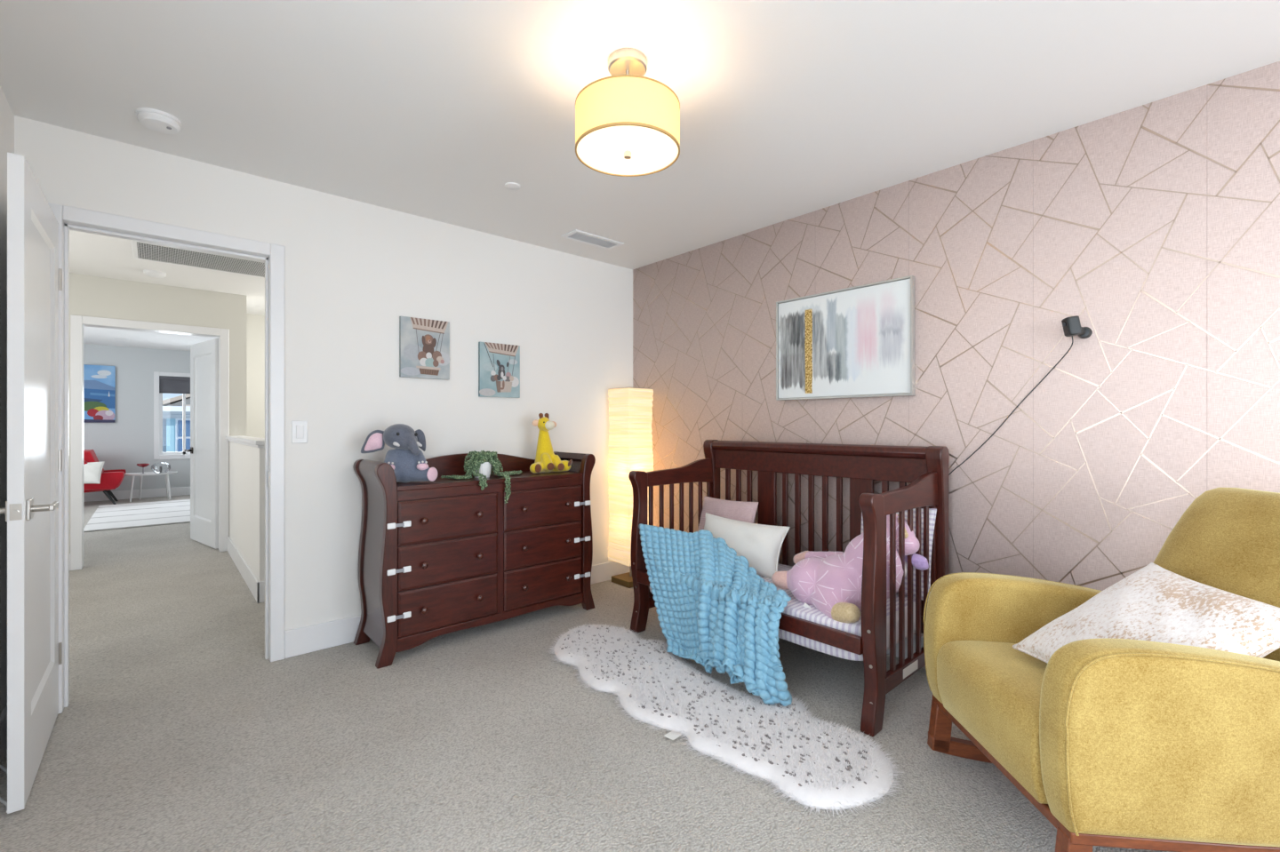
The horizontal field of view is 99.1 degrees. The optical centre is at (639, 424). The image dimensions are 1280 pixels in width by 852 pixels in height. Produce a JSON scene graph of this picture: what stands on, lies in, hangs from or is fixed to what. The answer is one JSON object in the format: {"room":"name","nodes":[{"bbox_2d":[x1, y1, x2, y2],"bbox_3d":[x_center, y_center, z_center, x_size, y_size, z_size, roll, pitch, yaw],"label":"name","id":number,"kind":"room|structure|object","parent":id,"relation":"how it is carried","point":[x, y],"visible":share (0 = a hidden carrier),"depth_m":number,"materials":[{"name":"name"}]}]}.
{"room":"bedroom","nodes":[
{"label":"bedroom","id":0,"kind":"room"},
{"bbox_2d":[0,85,14,715],"bbox_3d":[-0.553,-0.020,-0.101,0.120,2.440,6.025,0,0,-42],"label":"wall","id":1,"kind":"structure","parent":0,"point":[6,115],"depth_m":2.04,"materials":[{"name":"white paint"}]},
{"bbox_2d":[0,704,7,763],"bbox_3d":[-0.537,1.130,-0.017,0.015,0.140,5.889,0,0,-42],"label":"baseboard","id":2,"kind":"structure","parent":1,"relation":"attached to","point":[4,716],"depth_m":1.97,"materials":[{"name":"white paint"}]},
{"bbox_2d":[0,152,61,814],"bbox_3d":[-2.168,0.180,1.962,0.151,2.020,0.775,0,0,-41],"label":"door","id":3,"kind":"structure","parent":1,"relation":"in","point":[34,274],"depth_m":1.75,"materials":[{"name":"paint"}]},
{"bbox_2d":[83,344,190,493],"bbox_3d":[-8.398,-0.020,8.684,4.440,2.440,0.140,0,0,-42],"label":"wall","id":4,"kind":"structure","parent":0,"point":[127,443],"depth_m":8.80,"materials":[{"name":"white paint"}]},
{"bbox_2d":[83,364,115,423],"bbox_3d":[-8.521,-0.472,8.459,0.558,0.895,0.032,0,0,-42],"label":"canvas painting","id":5,"kind":"object","parent":4,"relation":"attached to","point":[99,380],"visible":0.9,"depth_m":8.52,"materials":[{"name":"paint"}]},
{"bbox_2d":[83,487,190,502],"bbox_3d":[-8.347,1.130,8.626,4.200,0.140,0.015,0,0,-42],"label":"baseboard","id":6,"kind":"structure","parent":4,"relation":"attached to","point":[89,497],"depth_m":8.82,"materials":[{"name":"white paint"}]},
{"bbox_2d":[153,371,190,459],"bbox_3d":[-7.639,-0.140,9.319,0.990,1.450,0.120,0,0,-42],"label":"window","id":7,"kind":"structure","parent":4,"relation":"in","point":[158,454],"depth_m":9.05,"materials":[{"name":"white paint"}]},
{"bbox_2d":[159,376,190,393],"bbox_3d":[-7.625,-0.657,9.305,0.856,0.285,0.040,0,0,-42],"label":"roller shade","id":8,"kind":"object","parent":7,"relation":"attached to","point":[167,385],"visible":0.46,"depth_m":9.14,"materials":[{"name":"grey fabric"}]},
{"bbox_2d":[69,272,246,553],"bbox_3d":[-4.629,-0.020,4.595,2.135,2.440,0.120,0,0,-42],"label":"wall","id":9,"kind":"structure","parent":0,"point":[89,295],"depth_m":4.90,"materials":[{"name":"white paint"}]},
{"bbox_2d":[70,314,229,570],"bbox_3d":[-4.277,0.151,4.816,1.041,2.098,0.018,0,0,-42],"label":"trim","id":10,"kind":"structure","parent":9,"relation":"attached to","point":[76,322],"depth_m":4.57,"materials":[{"name":"white paint"}]},
{"bbox_2d":[86,326,215,337],"bbox_3d":[-4.368,0.151,4.919,1.041,2.098,0.018,0,0,-42],"label":"trim","id":11,"kind":"structure","parent":9,"relation":"attached to","point":[86,326],"depth_m":4.90,"materials":[{"name":"white paint"}]},
{"bbox_2d":[184,338,218,549],"bbox_3d":[-4.352,0.185,5.454,0.794,2.010,0.151,0,0,37],"label":"door","id":12,"kind":"structure","parent":9,"relation":"in","point":[204,450],"depth_m":5.42,"materials":[{"name":"paint"}]},
{"bbox_2d":[225,435,264,582],"bbox_3d":[-2.642,0.655,4.928,1.595,1.090,2.025,0,0,-42],"label":"wall","id":13,"kind":"structure","parent":0,"point":[246,453],"depth_m":4.15,"materials":[{"name":"white paint"}]},
{"bbox_2d":[227,536,264,603],"bbox_3d":[-2.641,1.130,4.934,1.585,0.140,2.014,0,0,-42],"label":"baseboard","id":14,"kind":"structure","parent":13,"relation":"attached to","point":[257,588],"depth_m":4.03,"materials":[{"name":"white paint"}]},
{"bbox_2d":[246,313,264,438],"bbox_3d":[-4.033,-0.020,6.532,1.540,2.440,0.120,0,0,-42],"label":"wall","id":15,"kind":"structure","parent":0,"point":[255,324],"depth_m":6.17,"materials":[{"name":"white paint"}]},
{"bbox_2d":[14,115,632,631],"bbox_3d":[-1.368,-0.020,3.288,3.408,2.440,0.120,0,0,-42],"label":"wall","id":16,"kind":"structure","parent":0,"point":[353,268],"depth_m":3.04,"materials":[{"name":"white paint"}]},
{"bbox_2d":[48,202,284,713],"bbox_3d":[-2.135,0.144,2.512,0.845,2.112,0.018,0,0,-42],"label":"trim","id":17,"kind":"structure","parent":16,"relation":"attached to","point":[61,212],"depth_m":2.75,"materials":[{"name":"white paint"}]},
{"bbox_2d":[69,229,264,262],"bbox_3d":[-2.227,0.144,2.615,0.845,2.112,0.018,0,0,-42],"label":"trim","id":18,"kind":"structure","parent":16,"relation":"attached to","point":[69,229],"depth_m":2.58,"materials":[{"name":"white paint"}]},
{"bbox_2d":[291,421,307,443],"bbox_3d":[-1.770,0.040,2.840,0.072,0.116,0.014,0,0,-42],"label":"light switch","id":19,"kind":"object","parent":16,"relation":"attached to","point":[299,428],"visible":1,"depth_m":2.84,"materials":[{"name":"white plastic"}]},
{"bbox_2d":[399,316,449,379],"bbox_3d":[-1.282,-0.452,3.265,0.293,0.353,0.027,0,0,-42],"label":"print","id":20,"kind":"object","parent":16,"relation":"attached to","point":[424,344],"visible":1,"depth_m":3.25,"materials":[{"name":"paper"}]},
{"bbox_2d":[284,561,629,658],"bbox_3d":[-0.935,1.130,3.582,2.370,0.140,0.015,0,0,-42],"label":"baseboard","id":21,"kind":"structure","parent":16,"relation":"attached to","point":[305,640],"depth_m":2.93,"materials":[{"name":"white paint"}]},
{"bbox_2d":[478,342,519,398],"bbox_3d":[-0.924,-0.353,3.584,0.291,0.350,0.027,0,0,-42],"label":"print","id":22,"kind":"object","parent":16,"relation":"attached to","point":[499,364],"visible":1,"depth_m":3.57,"materials":[{"name":"paper"}]},
{"bbox_2d":[0,495,1171,851],"bbox_3d":[-3.099,1.250,3.533,6.068,0.100,15.000,0,0,-42],"label":"floor","id":23,"kind":"structure","parent":0,"point":[177,732],"depth_m":2.00,"materials":[{"name":"carpet"}]},
{"bbox_2d":[0,765,7,813],"bbox_3d":[-2.090,1.188,1.789,0.353,0.023,0.060,0,0,35],"label":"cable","id":24,"kind":"object","parent":23,"relation":"on","point":[2,767],"visible":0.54,"depth_m":1.73,"materials":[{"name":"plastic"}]},
{"bbox_2d":[83,449,126,504],"bbox_3d":[-8.204,0.794,8.094,0.826,0.824,0.660,0,0,-42],"label":"accent armchair","id":25,"kind":"object","parent":23,"relation":"on","point":[109,479],"visible":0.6,"depth_m":8.02,"materials":[{"name":"red fabric"}]},
{"bbox_2d":[83,461,104,483],"bbox_3d":[-7.973,0.701,7.845,0.366,0.311,0.190,0,0,-26],"label":"throw pillow","id":26,"kind":"object","parent":25,"relation":"on","point":[92,470],"visible":0.53,"depth_m":7.84,"materials":[{"name":"white fabric"}]},
{"bbox_2d":[83,499,190,532],"bbox_3d":[-6.258,1.192,7.670,2.050,0.016,2.540,0,0,-42],"label":"area rug","id":27,"kind":"object","parent":23,"relation":"on","point":[108,517],"visible":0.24,"depth_m":7.06,"materials":[{"name":"white fabric"}]},
{"bbox_2d":[124,471,176,502],"bbox_3d":[-7.748,0.986,8.660,0.630,0.432,0.430,0,0,-42],"label":"side table","id":28,"kind":"object","parent":23,"relation":"on","point":[167,480],"visible":0.96,"depth_m":8.67,"materials":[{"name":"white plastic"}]},
{"bbox_2d":[136,464,149,474],"bbox_3d":[-7.809,0.704,8.579,0.156,0.168,0.156,0,0,-42],"label":"pedestal bowl","id":29,"kind":"object","parent":28,"relation":"on","point":[142,466],"visible":0.86,"depth_m":8.54,"materials":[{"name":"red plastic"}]},
{"bbox_2d":[151,462,170,473],"bbox_3d":[-7.666,0.698,8.733,0.244,0.178,0.244,0,0,-42],"label":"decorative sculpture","id":30,"kind":"object","parent":28,"relation":"on","point":[155,464],"visible":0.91,"depth_m":8.75,"materials":[{"name":"white metal"}]},
{"bbox_2d":[353,451,595,669],"bbox_3d":[-0.922,0.690,3.266,1.336,1.020,0.456,0,0,-42],"label":"dresser","id":31,"kind":"object","parent":23,"relation":"on","point":[476,558],"visible":0.95,"depth_m":3.00,"materials":[{"name":"brown wood"}]},
{"bbox_2d":[360,424,437,482],"bbox_3d":[-1.275,0.156,2.895,0.374,0.317,0.198,0,0,-23],"label":"elephant","id":32,"kind":"object","parent":31,"relation":"on","point":[408,462],"visible":0.89,"depth_m":2.87},
{"bbox_2d":[387,566,411,575],"bbox_3d":[-1.207,0.736,2.738,0.013,0.030,0.118,0,0,42],"label":"child safety latch","id":33,"kind":"object","parent":31,"relation":"attached to","point":[407,569],"visible":1,"depth_m":2.73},
{"bbox_2d":[387,611,411,623],"bbox_3d":[-1.207,0.968,2.738,0.013,0.030,0.118,0,0,42],"label":"child safety latch","id":34,"kind":"object","parent":31,"relation":"attached to","point":[405,615],"visible":1,"depth_m":2.73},
{"bbox_2d":[387,520,411,529],"bbox_3d":[-1.207,0.506,2.738,0.013,0.030,0.118,0,0,42],"label":"child safety latch","id":35,"kind":"object","parent":31,"relation":"attached to","point":[408,524],"visible":1,"depth_m":2.73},
{"bbox_2d":[440,450,522,503],"bbox_3d":[-0.865,0.303,3.231,0.324,0.302,0.496,0,0,35],"label":"trailing plant","id":36,"kind":"object","parent":31,"relation":"on","point":[480,463],"visible":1,"depth_m":3.17,"materials":[{"name":"green plant"}]},
{"bbox_2d":[529,413,572,473],"bbox_3d":[-0.588,0.122,3.541,0.298,0.390,0.195,0,0,-32],"label":"giraffe","id":37,"kind":"object","parent":31,"relation":"on","point":[546,460],"visible":1,"depth_m":3.52},
{"bbox_2d":[574,500,590,506],"bbox_3d":[-0.368,0.506,3.485,0.118,0.030,0.013,0,0,-36],"label":"child safety latch","id":38,"kind":"object","parent":31,"relation":"attached to","point":[586,503],"visible":1,"depth_m":3.48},
{"bbox_2d":[574,536,590,543],"bbox_3d":[-0.368,0.736,3.485,0.118,0.030,0.013,0,0,-36],"label":"child safety latch","id":39,"kind":"object","parent":31,"relation":"attached to","point":[586,539],"visible":1,"depth_m":3.48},
{"bbox_2d":[574,572,590,579],"bbox_3d":[-0.368,0.968,3.485,0.118,0.030,0.013,0,0,-36],"label":"child safety latch","id":40,"kind":"object","parent":31,"relation":"attached to","point":[588,574],"visible":1,"depth_m":3.48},
{"bbox_2d":[608,387,653,588],"bbox_3d":[-0.071,0.465,4.138,0.248,1.471,0.247,0,0,-42],"label":"floor lamp","id":41,"kind":"object","parent":23,"relation":"on","point":[630,409],"visible":0.74,"depth_m":4.05,"materials":[{"name":"beige paper"}]},
{"bbox_2d":[547,624,905,818],"bbox_3d":[0.179,1.175,2.443,0.740,0.045,1.925,0,0,-42],"label":"rug","id":42,"kind":"object","parent":23,"relation":"on","point":[815,764],"visible":0.99,"depth_m":2.12,"materials":[{"name":"white fur"}]},
{"bbox_2d":[628,440,949,737],"bbox_3d":[0.693,0.651,2.869,0.760,1.097,1.459,0,0,-42],"label":"crib","id":43,"kind":"object","parent":23,"relation":"on","point":[926,468],"visible":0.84,"depth_m":2.65,"materials":[{"name":"brown wood"}]},
{"bbox_2d":[649,563,915,661],"bbox_3d":[0.683,0.887,2.860,0.647,0.150,1.305,0,0,-42],"label":"mattress","id":44,"kind":"object","parent":43,"relation":"on","point":[795,608],"visible":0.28,"depth_m":2.35,"materials":[{"name":"white fabric"}]},
{"bbox_2d":[638,523,791,706],"bbox_3d":[0.366,0.860,2.710,0.382,0.589,1.091,0,0,-33],"label":"throw blanket","id":45,"kind":"object","parent":44,"relation":"on","point":[714,610],"visible":1,"depth_m":2.60,"materials":[{"name":"blue fabric"}]},
{"bbox_2d":[697,496,758,531],"bbox_3d":[0.525,0.632,3.365,0.154,0.349,0.476,0,0,-35],"label":"throw pillow","id":46,"kind":"object","parent":44,"relation":"on","point":[740,511],"visible":0.36,"depth_m":3.32,"materials":[{"name":"pink fabric"}]},
{"bbox_2d":[704,512,790,579],"bbox_3d":[0.557,0.678,3.074,0.572,0.282,0.182,0,0,44],"label":"throw pillow","id":47,"kind":"object","parent":44,"relation":"on","point":[761,545],"visible":0.63,"depth_m":2.95,"materials":[{"name":"white fabric"}]},
{"bbox_2d":[771,513,929,623],"bbox_3d":[0.906,0.616,2.468,0.450,0.446,0.631,0,0,-42],"label":"plush unicorn","id":48,"kind":"object","parent":44,"relation":"on","point":[830,582],"visible":0.7,"depth_m":2.36,"materials":[{"name":"pink fabric"}]},
{"bbox_2d":[860,508,936,600],"bbox_3d":[1.228,0.601,2.639,0.125,0.422,0.369,0,0,-36],"label":"throw pillow","id":49,"kind":"object","parent":44,"relation":"on","point":[932,512],"visible":0.14,"depth_m":2.52,"materials":[{"name":"fabric"}]},
{"bbox_2d":[923,488,1279,851],"bbox_3d":[1.484,0.703,1.606,0.962,0.994,0.704,0,0,2],"label":"armchair","id":50,"kind":"object","parent":23,"relation":"on","point":[1116,743],"visible":0.94,"depth_m":1.29,"materials":[{"name":"yellow fabric"}]},
{"bbox_2d":[1012,562,1279,663],"bbox_3d":[1.424,0.594,1.531,0.477,0.306,0.425,0,0,-1],"label":"throw pillow","id":51,"kind":"object","parent":50,"relation":"on","point":[1154,603],"visible":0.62,"depth_m":1.50,"materials":[{"name":"fabric"}]},
{"bbox_2d":[0,0,1279,351],"bbox_3d":[-3.099,-1.290,3.533,6.068,0.100,15.000,0,0,-42],"label":"ceiling","id":52,"kind":"structure","parent":0,"point":[789,109],"depth_m":2.01,"materials":[{"name":"white paint"}]},
{"bbox_2d":[112,337,128,340],"bbox_3d":[-7.516,-1.236,7.903,0.180,0.008,0.180,0,0,-42],"label":"recessed light","id":53,"kind":"object","parent":52,"relation":"in","point":[122,339],"visible":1,"depth_m":7.91,"materials":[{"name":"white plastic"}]},
{"bbox_2d":[143,270,166,278],"bbox_3d":[-3.954,-1.221,4.447,0.140,0.038,0.140,0,0,-42],"label":"smoke detector","id":54,"kind":"object","parent":52,"relation":"attached to","point":[155,274],"visible":1,"depth_m":4.41,"materials":[{"name":"white plastic"}]},
{"bbox_2d":[136,107,182,134],"bbox_3d":[-1.943,-1.219,2.206,0.140,0.042,0.140,0,0,-42],"label":"smoke detector","id":55,"kind":"object","parent":52,"relation":"attached to","point":[159,121],"visible":1,"depth_m":2.18,"materials":[{"name":"white plastic"}]},
{"bbox_2d":[131,240,264,278],"bbox_3d":[-3.268,-1.235,4.127,0.835,0.010,0.550,0,0,-42],"label":"ceiling vent","id":56,"kind":"object","parent":52,"relation":"in","point":[142,251],"visible":0.75,"depth_m":4.08,"materials":[{"name":"white plastic"}]},
{"bbox_2d":[504,182,520,190],"bbox_3d":[-0.660,-1.236,2.834,0.080,0.009,0.080,0,0,-42],"label":"sprinkler cover","id":57,"kind":"object","parent":52,"relation":"attached to","point":[512,186],"visible":1,"depth_m":2.82,"materials":[{"name":"white plastic"}]},
{"bbox_2d":[560,229,623,250],"bbox_3d":[-0.315,-1.234,3.663,0.400,0.012,0.170,0,0,-42],"label":"ceiling vent","id":58,"kind":"object","parent":52,"relation":"in","point":[577,236],"visible":1,"depth_m":3.65,"materials":[{"name":"white plastic"}]},
{"bbox_2d":[575,48,679,176],"bbox_3d":[-0.043,-1.074,1.863,0.357,0.332,0.357,0,0,-42],"label":"ceiling lamp","id":59,"kind":"object","parent":52,"relation":"attached to","point":[627,121],"visible":1,"depth_m":1.76,"materials":[{"name":"beige fabric"}]},
{"bbox_2d":[576,125,678,175],"bbox_3d":[-0.043,-0.932,1.863,0.346,0.005,0.346,0,0,-42],"label":"diffuser","id":60,"kind":"object","parent":59,"relation":"attached to","point":[652,149],"depth_m":1.84,"materials":[{"name":"white glass"}]},
{"bbox_2d":[632,61,1279,637],"bbox_3d":[1.953,-0.021,2.210,0.121,2.443,6.145,0,0,-42],"label":"wall","id":61,"kind":"structure","parent":0,"point":[1156,225],"depth_m":2.36,"materials":[{"name":"paper"}]},
{"bbox_2d":[776,275,914,400],"bbox_3d":[1.108,-0.446,3.040,0.034,0.600,0.800,0,0,-42],"label":"framed painting","id":62,"kind":"object","parent":61,"relation":"attached to","point":[856,341],"visible":1,"depth_m":2.99,"materials":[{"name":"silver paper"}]},
{"bbox_2d":[886,634,925,666],"bbox_3d":[1.908,1.130,2.159,0.015,0.140,5.889,0,0,-42],"label":"baseboard","id":63,"kind":"structure","parent":61,"relation":"attached to","point":[914,636],"depth_m":2.77,"materials":[{"name":"white paint"}]},
{"bbox_2d":[948,336,1073,475],"bbox_3d":[1.632,-0.005,2.446,0.056,0.717,0.509,0,0,-38],"label":"power cord","id":64,"kind":"object","parent":61,"relation":"attached to","point":[1072,336],"visible":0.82,"depth_m":2.41,"materials":[{"name":"black plastic"}]},
{"bbox_2d":[1061,315,1092,338],"bbox_3d":[1.790,-0.397,2.234,0.119,0.088,0.060,0,0,-11],"label":"security camera","id":65,"kind":"object","parent":61,"relation":"attached to","point":[1071,325],"visible":1,"depth_m":2.21,"materials":[{"name":"black plastic"}]},
{"label":"outside","id":66,"kind":"structure","parent":0,"visible":0},
{"bbox_2d":[162,393,190,452],"bbox_3d":[-14.712,1.510,20.742,6.200,5.380,6.250,0,0,-42],"label":"house","id":67,"kind":"structure","parent":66,"point":[172,407],"depth_m":17.14,"materials":[{"name":"grey"}]},
{"bbox_2d":[166,418,175,452],"bbox_3d":[-14.714,0.420,17.119,0.220,1.200,0.060,0,0,-42],"label":"shutter","id":68,"kind":"object","parent":67,"relation":"hanging from","point":[170,422],"depth_m":17.09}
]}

